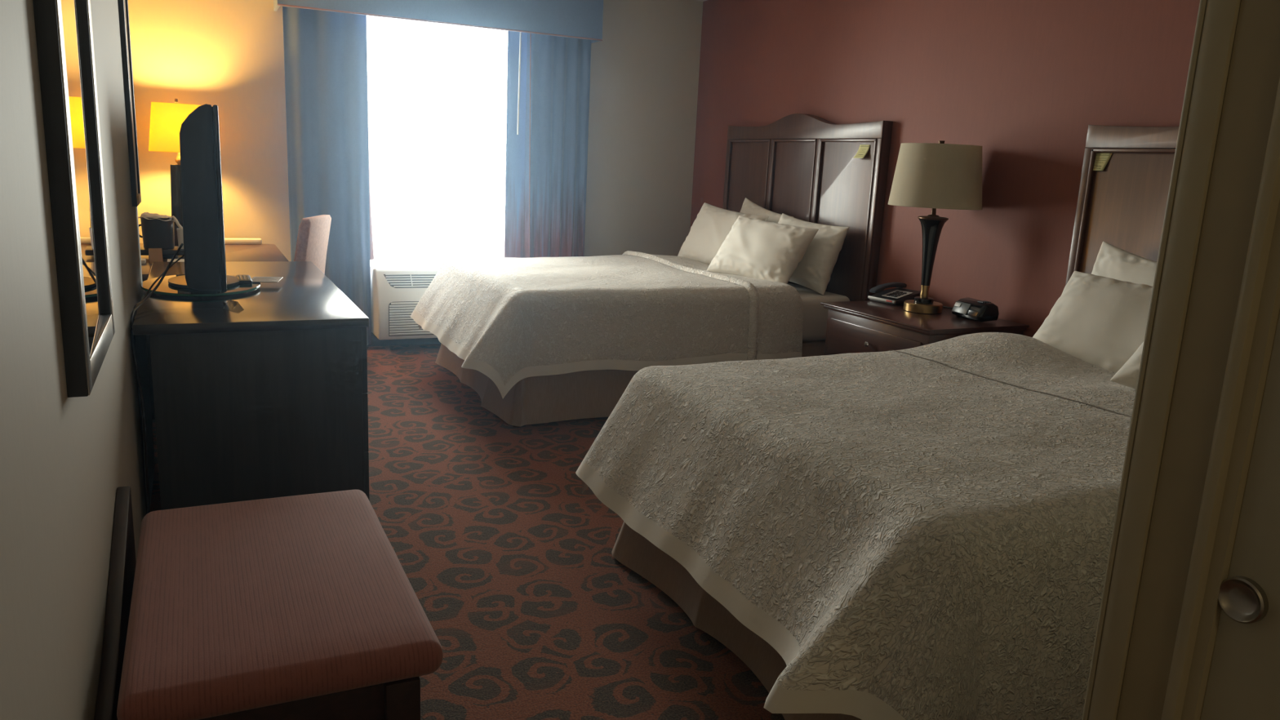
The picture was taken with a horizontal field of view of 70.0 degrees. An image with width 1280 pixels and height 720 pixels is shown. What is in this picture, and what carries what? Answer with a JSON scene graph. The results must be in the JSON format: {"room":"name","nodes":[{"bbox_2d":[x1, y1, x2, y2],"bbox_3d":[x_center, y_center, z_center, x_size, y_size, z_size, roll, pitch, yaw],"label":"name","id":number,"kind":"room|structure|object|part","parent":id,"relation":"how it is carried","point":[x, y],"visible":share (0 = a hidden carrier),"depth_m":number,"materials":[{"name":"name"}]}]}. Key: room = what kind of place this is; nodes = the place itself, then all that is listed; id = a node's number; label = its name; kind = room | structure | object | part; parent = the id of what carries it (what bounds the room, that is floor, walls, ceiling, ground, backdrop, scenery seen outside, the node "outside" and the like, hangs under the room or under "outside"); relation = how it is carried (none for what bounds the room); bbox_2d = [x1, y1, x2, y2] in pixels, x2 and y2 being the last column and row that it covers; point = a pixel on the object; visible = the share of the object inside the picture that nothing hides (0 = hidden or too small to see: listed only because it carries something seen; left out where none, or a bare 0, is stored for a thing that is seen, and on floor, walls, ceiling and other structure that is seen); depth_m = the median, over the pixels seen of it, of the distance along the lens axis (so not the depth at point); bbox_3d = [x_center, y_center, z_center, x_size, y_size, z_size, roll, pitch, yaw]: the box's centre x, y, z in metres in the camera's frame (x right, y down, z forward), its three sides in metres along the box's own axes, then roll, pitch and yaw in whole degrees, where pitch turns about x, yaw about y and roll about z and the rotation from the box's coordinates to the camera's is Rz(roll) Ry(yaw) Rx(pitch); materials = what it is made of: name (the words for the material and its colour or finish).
{"room":"hotel room","nodes":[
{"label":"hotel room","id":0,"kind":"room"},
{"bbox_2d":[0,0,155,719],"bbox_3d":[-1.289,-0.379,1.726,0.400,2.500,8.300,-3,13,-25],"label":"wall","id":1,"kind":"structure","parent":0,"point":[64,460],"depth_m":1.31,"materials":[{"name":"beige paint"}]},
{"bbox_2d":[32,0,115,397],"bbox_3d":[-1.000,-0.639,1.591,0.031,1.310,0.566,-3,13,-25],"label":"wall mirror","id":2,"kind":"object","parent":1,"relation":"attached to","point":[63,28],"visible":1,"depth_m":1.47,"materials":[{"name":"black wood"}]},
{"bbox_2d":[61,0,105,357],"bbox_3d":[-0.993,-0.639,1.594,0.013,1.208,0.464,-3,13,-25],"label":"mirror glass","id":3,"kind":"object","parent":2,"relation":"attached to","point":[75,14],"depth_m":1.69,"materials":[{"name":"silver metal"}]},
{"bbox_2d":[118,0,141,206],"bbox_3d":[-1.835,-1.079,3.271,0.016,1.030,0.295,-3,13,-25],"label":"framed picture","id":4,"kind":"object","parent":1,"relation":"attached to","point":[122,4],"visible":1,"depth_m":3.23,"materials":[{"name":"black wood"}]},
{"bbox_2d":[124,0,137,193],"bbox_3d":[-1.838,-1.078,3.270,0.009,0.958,0.223,-3,13,-25],"label":"print","id":5,"kind":"object","parent":4,"relation":"attached to","point":[126,4],"depth_m":3.38},
{"bbox_2d":[128,0,702,261],"bbox_3d":[-1.391,-1.355,6.262,4.220,2.500,0.160,-3,13,-25],"label":"wall","id":6,"kind":"structure","parent":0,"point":[228,55],"depth_m":5.84,"materials":[{"name":"beige paint"}]},
{"bbox_2d":[366,332,440,346],"bbox_3d":[-1.361,-0.167,6.460,3.785,0.100,0.014,-3,13,-25],"label":"baseboard","id":7,"kind":"structure","parent":6,"relation":"attached to","point":[375,341],"depth_m":6.32,"materials":[{"name":"brown wood"}]},
{"bbox_2d":[370,265,441,339],"bbox_3d":[-1.352,-0.401,6.228,0.894,0.454,0.299,-3,13,-25],"label":"air conditioner","id":8,"kind":"object","parent":6,"relation":"attached to","point":[396,291],"visible":0.45,"depth_m":5.99,"materials":[{"name":"white plastic"}]},
{"bbox_2d":[383,273,436,288],"bbox_3d":[-1.302,-0.532,6.108,0.794,0.087,0.068,-3,13,-25],"label":"grille","id":9,"kind":"object","parent":8,"relation":"attached to","point":[390,280],"depth_m":6.00,"materials":[{"name":"white plastic"}]},
{"bbox_2d":[388,301,433,336],"bbox_3d":[-1.295,-0.285,6.122,0.762,0.227,0.003,-3,13,-25],"label":"grille","id":10,"kind":"object","parent":8,"relation":"attached to","point":[401,323],"depth_m":5.99,"materials":[{"name":"white plastic"}]},
{"bbox_2d":[273,0,603,43],"bbox_3d":[-1.235,-2.326,5.862,2.068,0.361,0.272,-3,13,-25],"label":"valance","id":11,"kind":"object","parent":6,"relation":"attached to","point":[575,19],"visible":0.9,"depth_m":5.88,"materials":[{"name":"fabric"}]},
{"bbox_2d":[282,6,373,345],"bbox_3d":[-1.957,-1.178,5.811,0.525,2.230,0.065,-4,14,-29],"label":"curtain","id":12,"kind":"object","parent":11,"relation":"hanging from","point":[326,52],"visible":0.7,"depth_m":5.75,"materials":[{"name":"blue fabric"}]},
{"bbox_2d":[516,31,521,134],"bbox_3d":[-0.809,-1.893,6.133,0.011,0.742,0.023,12,15,36],"label":"wand","id":13,"kind":"object","parent":11,"relation":"hanging from","point":[520,40],"visible":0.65,"depth_m":6.13,"materials":[{"name":"white plastic"}]},
{"bbox_2d":[504,31,591,257],"bbox_3d":[-0.651,-1.248,6.428,0.586,2.230,0.088,-3,13,-25],"label":"curtain","id":14,"kind":"object","parent":11,"relation":"hanging from","point":[547,161],"visible":0.63,"depth_m":6.38,"materials":[{"name":"fabric"}]},
{"bbox_2d":[150,343,784,719],"bbox_3d":[0.352,0.766,2.860,4.220,0.060,8.600,-3,13,-25],"label":"floor","id":15,"kind":"structure","parent":0,"point":[489,521],"depth_m":2.93,"materials":[{"name":"carpet"}]},
{"bbox_2d":[139,238,288,419],"bbox_3d":[-2.354,-0.240,5.058,0.755,0.736,1.480,-3,13,-25],"label":"writing desk","id":16,"kind":"object","parent":15,"relation":"on","point":[233,252],"depth_m":5.14,"materials":[{"name":"brown wood"}]},
{"bbox_2d":[141,258,146,264],"bbox_3d":[-2.498,-0.494,4.579,0.040,0.020,0.080,-3,13,-25],"label":"box","id":17,"kind":"object","parent":16,"relation":"on","point":[143,260],"visible":0.5,"depth_m":4.55,"materials":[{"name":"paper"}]},
{"bbox_3d":[-2.070,-0.059,4.437,0.675,0.670,0.030,-3,13,-25],"label":"panel","id":18,"kind":"part","parent":16,"relation":"part of","materials":[{"name":"laminate"}]},
{"bbox_2d":[148,248,163,263],"bbox_3d":[-2.438,-0.524,4.602,0.060,0.075,0.044,-6,15,-35],"label":"tent card","id":19,"kind":"object","parent":16,"relation":"on","point":[155,255],"visible":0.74,"depth_m":4.59,"materials":[{"name":"paper"}]},
{"bbox_2d":[140,245,184,258],"bbox_3d":[-2.503,-0.570,4.855,0.275,0.052,0.200,-3,13,-25],"label":"serving tray","id":20,"kind":"object","parent":16,"relation":"on","point":[166,253],"visible":0.33,"depth_m":4.78,"materials":[{"name":"black plastic"}]},
{"bbox_2d":[137,212,182,248],"bbox_3d":[-2.531,-0.683,4.802,0.178,0.189,0.176,11,14,33],"label":"ice bucket","id":21,"kind":"object","parent":20,"relation":"on","point":[157,230],"visible":0.89,"depth_m":4.75,"materials":[{"name":"black plastic"}]},
{"bbox_2d":[176,228,183,248],"bbox_3d":[-2.415,-0.644,4.846,0.068,0.104,0.068,-3,13,-25],"label":"paper cup","id":22,"kind":"object","parent":20,"relation":"on","point":[180,232],"visible":0.31,"depth_m":4.82,"materials":[{"name":"white paper"}]},
{"bbox_2d":[148,98,200,246],"bbox_3d":[-2.688,-1.090,5.347,0.312,0.846,0.225,-3,13,-25],"label":"table lamp","id":23,"kind":"object","parent":16,"relation":"on","point":[166,119],"visible":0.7,"depth_m":5.20,"materials":[{"name":"yellow fabric"}]},
{"bbox_3d":[-2.676,-1.342,5.293,0.312,0.273,0.225,-3,13,-25],"label":"lamp shade","id":24,"kind":"part","parent":23,"relation":"part of","materials":[{"name":"fabric"}]},
{"bbox_2d":[167,258,184,262],"bbox_3d":[-2.371,-0.503,4.673,0.080,0.010,0.140,-3,13,-25],"label":"notepad","id":25,"kind":"object","parent":16,"relation":"on","point":[168,260],"visible":0.29,"depth_m":4.68,"materials":[{"name":"paper"}]},
{"bbox_3d":[-2.575,-0.733,5.638,0.447,0.036,0.045,-3,13,-25],"label":"outlet strip","id":26,"kind":"part","parent":16,"relation":"part of","materials":[{"name":"white plastic"}]},
{"bbox_2d":[132,261,369,510],"bbox_3d":[-1.584,0.076,3.694,0.690,0.760,1.660,-3,13,-25],"label":"dresser","id":27,"kind":"object","parent":15,"relation":"on","point":[267,398],"visible":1,"depth_m":2.98,"materials":[{"name":"brown wood"}]},
{"bbox_2d":[140,274,260,297],"bbox_3d":[-1.670,-0.283,3.487,0.414,0.021,0.571,-3,13,-25],"label":"base","id":28,"kind":"object","parent":27,"relation":"on","point":[165,288],"visible":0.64,"depth_m":3.33,"materials":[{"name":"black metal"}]},
{"bbox_2d":[168,103,239,292],"bbox_3d":[-1.652,-0.615,3.434,0.250,0.648,0.810,-3,13,-25],"label":"television","id":29,"kind":"object","parent":28,"relation":"on","point":[202,211],"visible":0.99,"depth_m":3.10,"materials":[{"name":"black plastic"}]},
{"bbox_2d":[129,243,183,513],"bbox_3d":[-1.604,0.106,3.061,0.056,0.942,0.556,0,12,-13],"label":"power cable","id":30,"kind":"object","parent":29,"relation":"hanging from","point":[154,289],"visible":0.9,"depth_m":2.83,"materials":[{"name":"black plastic"}]},
{"bbox_2d":[133,254,184,514],"bbox_3d":[-1.653,0.107,3.164,0.037,0.891,0.497,1,12,-9],"label":"cable","id":31,"kind":"object","parent":29,"relation":"hanging from","point":[183,255],"visible":0.67,"depth_m":2.96,"materials":[{"name":"black plastic"}]},
{"bbox_2d":[235,275,252,284],"bbox_3d":[-1.553,-0.318,3.587,0.052,0.015,0.170,-3,13,-25],"label":"remote control","id":32,"kind":"object","parent":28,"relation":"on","point":[243,279],"visible":1,"depth_m":3.53,"materials":[{"name":"black plastic"}]},
{"bbox_2d":[223,299,243,311],"bbox_3d":[-1.369,-0.186,3.077,0.060,0.030,0.044,12,15,38],"label":"tent card","id":33,"kind":"object","parent":27,"relation":"on","point":[230,304],"visible":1,"depth_m":3.07,"materials":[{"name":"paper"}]},
{"bbox_2d":[251,276,283,282],"bbox_3d":[-1.488,-0.320,3.635,0.110,0.003,0.150,0,12,-14],"label":"card","id":34,"kind":"object","parent":27,"relation":"on","point":[255,279],"visible":0.9,"depth_m":3.63,"materials":[{"name":"white paper"}]},
{"bbox_3d":[-1.044,-0.054,3.320,0.018,0.230,0.525,-3,13,-25],"label":"drawer","id":35,"kind":"part","parent":27,"relation":"part of","materials":[{"name":"brown laminate"}]},
{"bbox_3d":[-1.055,0.161,3.366,0.018,0.209,0.525,-3,13,-25],"label":"drawer","id":36,"kind":"part","parent":27,"relation":"part of","materials":[{"name":"brown laminate"}]},
{"bbox_3d":[-1.064,0.364,3.410,0.018,0.204,0.525,-3,13,-25],"label":"drawer","id":37,"kind":"part","parent":27,"relation":"part of","materials":[{"name":"brown laminate"}]},
{"bbox_2d":[93,485,443,719],"bbox_3d":[-0.777,0.634,1.887,0.559,0.500,1.000,-3,13,-25],"label":"bench","id":38,"kind":"object","parent":15,"relation":"on","point":[301,606],"visible":1,"depth_m":1.67,"materials":[{"name":"fabric"}]},
{"bbox_3d":[-1.016,0.647,1.773,0.029,0.500,1.000,-3,13,-25],"label":"rail","id":39,"kind":"part","parent":38,"relation":"part of","materials":[{"name":"brown wood"}]},
{"bbox_3d":[-0.434,0.751,1.662,0.060,0.397,0.055,-3,13,-25],"label":"leg","id":40,"kind":"part","parent":38,"relation":"part of","materials":[{"name":"brown wood"}]},
{"bbox_2d":[293,214,331,274],"bbox_3d":[-2.011,-0.334,5.086,0.498,0.940,0.420,2,12,-2],"label":"desk chair","id":41,"kind":"object","parent":15,"relation":"on","point":[313,232],"visible":0.12,"depth_m":4.94,"materials":[{"name":"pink fabric"}]},
{"bbox_2d":[435,282,849,426],"bbox_3d":[-0.034,-0.165,5.507,2.080,0.615,1.552,-3,13,-25],"label":"bed","id":42,"kind":"object","parent":15,"relation":"on","point":[594,393],"visible":0.23,"depth_m":4.66,"materials":[{"name":"fabric"}]},
{"bbox_2d":[410,250,803,398],"bbox_3d":[-0.295,-0.303,5.345,1.880,0.549,1.729,-3,13,-25],"label":"comforter","id":43,"kind":"object","parent":42,"relation":"on","point":[510,320],"visible":1,"depth_m":4.74,"materials":[{"name":"fabric"}]},
{"bbox_2d":[706,215,818,284],"bbox_3d":[0.708,-0.639,5.367,0.291,0.373,0.618,-8,16,-40],"label":"pillow","id":44,"kind":"object","parent":43,"relation":"on","point":[754,248],"visible":0.95,"depth_m":5.25,"materials":[{"name":"fabric"}]},
{"bbox_2d":[677,202,768,264],"bbox_3d":[0.522,-0.783,5.902,0.252,0.428,0.643,-7,15,-37],"label":"pillow","id":45,"kind":"object","parent":42,"relation":"on","point":[712,225],"visible":0.59,"depth_m":5.88,"materials":[{"name":"fabric"}]},
{"bbox_2d":[739,197,793,222],"bbox_3d":[0.761,-0.793,5.903,0.168,0.481,0.631,-3,14,-26],"label":"pillow","id":46,"kind":"object","parent":42,"relation":"on","point":[748,206],"visible":0.2,"depth_m":5.88,"materials":[{"name":"fabric"}]},
{"bbox_2d":[777,213,848,294],"bbox_3d":[0.965,-0.639,5.436,0.226,0.424,0.604,-6,15,-37],"label":"pillow","id":47,"kind":"object","parent":42,"relation":"on","point":[814,272],"visible":0.52,"depth_m":5.24,"materials":[{"name":"fabric"}]},
{"bbox_3d":[0.027,-0.338,5.482,1.973,0.260,1.435,-3,13,-25],"label":"mattress","id":48,"kind":"part","parent":42,"relation":"part of","materials":[{"name":"fabric"}]},
{"bbox_2d":[611,521,861,719],"bbox_3d":[1.192,0.463,2.881,2.193,0.600,1.482,-3,13,-25],"label":"bed","id":49,"kind":"object","parent":15,"relation":"on","point":[631,548],"visible":0.1,"depth_m":2.60,"materials":[{"name":"fabric"}]},
{"bbox_2d":[575,332,1136,719],"bbox_3d":[0.892,0.377,2.699,2.065,0.670,1.668,-3,13,-25],"label":"comforter","id":50,"kind":"object","parent":49,"relation":"on","point":[924,532],"visible":0.8,"depth_m":2.05,"materials":[{"name":"fabric"}]},
{"bbox_2d":[1032,271,1152,373],"bbox_3d":[1.726,-0.092,3.251,0.321,0.369,0.647,-6,15,-34],"label":"pillow","id":51,"kind":"object","parent":49,"relation":"on","point":[1099,321],"visible":0.48,"depth_m":3.25,"materials":[{"name":"fabric"}]},
{"bbox_2d":[1091,241,1156,286],"bbox_3d":[1.920,-0.177,3.474,0.184,0.492,0.657,-2,13,-21],"label":"pillow","id":52,"kind":"object","parent":49,"relation":"on","point":[1113,262],"visible":0.16,"depth_m":3.54,"materials":[{"name":"fabric"}]},
{"bbox_2d":[1110,342,1143,389],"bbox_3d":[1.811,0.016,2.715,0.338,0.378,0.651,-9,17,-44],"label":"pillow","id":53,"kind":"object","parent":49,"relation":"on","point":[1127,375],"visible":0.04,"depth_m":2.81,"materials":[{"name":"fabric"}]},
{"bbox_2d":[820,300,1029,355],"bbox_3d":[1.341,0.092,4.515,0.614,0.655,0.791,-3,13,-25],"label":"nightstand","id":54,"kind":"object","parent":15,"relation":"on","point":[869,326],"visible":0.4,"depth_m":4.32,"materials":[{"name":"brown wood"}]},
{"bbox_3d":[1.085,-0.075,4.355,0.030,0.026,0.026,-3,13,-25],"label":"knob","id":55,"kind":"part","parent":54,"relation":"part of","materials":[{"name":"silver metal"}]},
{"bbox_3d":[1.104,-0.056,4.364,0.012,0.185,0.651,-3,13,-25],"label":"drawer","id":56,"kind":"part","parent":54,"relation":"part of","materials":[{"name":"brown wood"}]},
{"bbox_2d":[867,282,952,308],"bbox_3d":[1.404,-0.328,4.695,0.238,0.092,0.409,-5,15,-33],"label":"desk phone","id":57,"kind":"object","parent":54,"relation":"on","point":[898,295],"visible":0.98,"depth_m":4.76,"materials":[{"name":"black plastic"}]},
{"bbox_3d":[1.335,-0.342,4.745,0.112,0.028,0.110,-5,14,-31],"label":"number panel","id":58,"kind":"part","parent":57,"relation":"part of","materials":[{"name":"grey plastic"}]},
{"bbox_2d":[888,140,982,314],"bbox_3d":[1.415,-0.641,4.432,0.434,0.820,0.434,-3,13,-25],"label":"table lamp","id":59,"kind":"object","parent":54,"relation":"on","point":[940,175],"visible":1,"depth_m":4.23,"materials":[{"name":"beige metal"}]},
{"bbox_3d":[1.426,-0.881,4.380,0.434,0.292,0.434,-3,13,-25],"label":"lamp shade","id":60,"kind":"part","parent":59,"relation":"part of","materials":[{"name":"beige fabric"}]},
{"bbox_2d":[951,297,999,321],"bbox_3d":[1.589,-0.240,4.339,0.131,0.092,0.210,-2,13,-20],"label":"clock radio","id":61,"kind":"object","parent":54,"relation":"on","point":[968,308],"visible":1,"depth_m":4.27,"materials":[{"name":"grey plastic"}]},
{"bbox_2d":[689,0,1199,337],"bbox_3d":[1.728,-0.835,4.522,0.150,2.500,5.800,-3,13,-25],"label":"wall","id":62,"kind":"structure","parent":0,"point":[1023,82],"depth_m":4.49,"materials":[{"name":"red paint"}]},
{"bbox_2d":[722,113,893,301],"bbox_3d":[0.968,-0.805,5.853,0.076,1.493,1.640,-3,13,-25],"label":"headboard","id":63,"kind":"object","parent":62,"relation":"attached to","point":[802,166],"visible":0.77,"depth_m":5.47,"materials":[{"name":"brown wood"}]},
{"bbox_3d":[0.720,-1.028,6.280,0.018,0.949,0.512,-3,13,-25],"label":"panel molding","id":64,"kind":"part","parent":63,"relation":"part of","materials":[{"name":"brown wood"}]},
{"bbox_3d":[0.947,-0.918,5.816,0.018,0.949,0.464,-3,13,-25],"label":"panel molding","id":65,"kind":"part","parent":63,"relation":"part of","materials":[{"name":"brown wood"}]},
{"bbox_3d":[0.975,-1.458,5.702,0.011,0.153,1.640,-3,13,-25],"label":"rail","id":66,"kind":"part","parent":63,"relation":"part of","materials":[{"name":"brown wood"}]},
{"bbox_3d":[1.175,-0.808,5.353,0.018,0.949,0.512,-3,13,-25],"label":"panel molding","id":67,"kind":"part","parent":63,"relation":"part of","materials":[{"name":"brown wood"}]},
{"bbox_2d":[853,144,870,158],"bbox_3d":[1.246,-1.173,5.141,0.030,0.075,0.100,-3,13,-25],"label":"paper note","id":68,"kind":"object","parent":63,"relation":"attached to","point":[863,150],"visible":1,"depth_m":5.14,"materials":[{"name":"yellow paper"}]},
{"bbox_2d":[1065,124,1179,285],"bbox_3d":[2.235,-0.170,3.274,0.076,1.448,1.640,-3,13,-25],"label":"headboard","id":69,"kind":"object","parent":62,"relation":"attached to","point":[1122,206],"visible":0.3,"depth_m":3.72,"materials":[{"name":"brown wood"}]},
{"bbox_2d":[1093,152,1111,170],"bbox_3d":[1.911,-0.827,3.816,0.007,0.072,0.120,-3,13,-25],"label":"paper note","id":70,"kind":"object","parent":69,"relation":"attached to","point":[1101,160],"visible":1,"depth_m":3.80,"materials":[{"name":"yellow paper"}]},
{"bbox_3d":[1.987,-0.393,3.700,0.018,0.904,0.512,-3,13,-25],"label":"panel molding","id":71,"kind":"part","parent":69,"relation":"part of","materials":[{"name":"brown wood"}]},
{"bbox_3d":[2.241,-0.801,3.127,0.011,0.153,1.640,-3,13,-25],"label":"rail","id":72,"kind":"part","parent":69,"relation":"part of","materials":[{"name":"brown wood"}]},
{"bbox_2d":[1137,198,1279,719],"bbox_3d":[2.270,0.084,0.347,2.558,2.500,2.618,-3,13,-25],"label":"wall","id":73,"kind":"structure","parent":0,"point":[1269,303],"depth_m":0.90,"materials":[{"name":"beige paint"}]},
{"bbox_2d":[1081,0,1241,719],"bbox_3d":[0.568,0.022,0.977,0.058,2.200,0.039,-3,13,-25],"label":"trim","id":74,"kind":"structure","parent":73,"relation":"attached to","point":[1216,23],"depth_m":0.95,"materials":[{"name":"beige paint"}]},
{"bbox_2d":[1116,0,1279,719],"bbox_3d":[0.589,0.032,0.939,0.053,2.200,0.050,-3,13,-25],"label":"trim","id":75,"kind":"structure","parent":73,"relation":"attached to","point":[1254,73],"depth_m":0.92,"materials":[{"name":"beige paint"}]},
{"bbox_2d":[1160,78,1279,719],"bbox_3d":[0.591,0.039,0.903,0.040,2.200,0.014,-3,13,-25],"label":"trim","id":76,"kind":"structure","parent":73,"relation":"attached to","point":[1268,194],"depth_m":0.90,"materials":[{"name":"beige paint"}]},
{"bbox_2d":[1200,309,1279,719],"bbox_3d":[0.819,0.146,0.473,0.043,2.168,0.963,-3,13,-25],"label":"door","id":77,"kind":"structure","parent":73,"relation":"in","point":[1243,682],"depth_m":0.90,"materials":[{"name":"paint"}]},
{"bbox_3d":[0.598,0.238,0.908,0.009,0.046,0.046,-3,13,-25],"label":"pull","id":78,"kind":"part","parent":77,"relation":"part of","materials":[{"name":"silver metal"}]}
]}

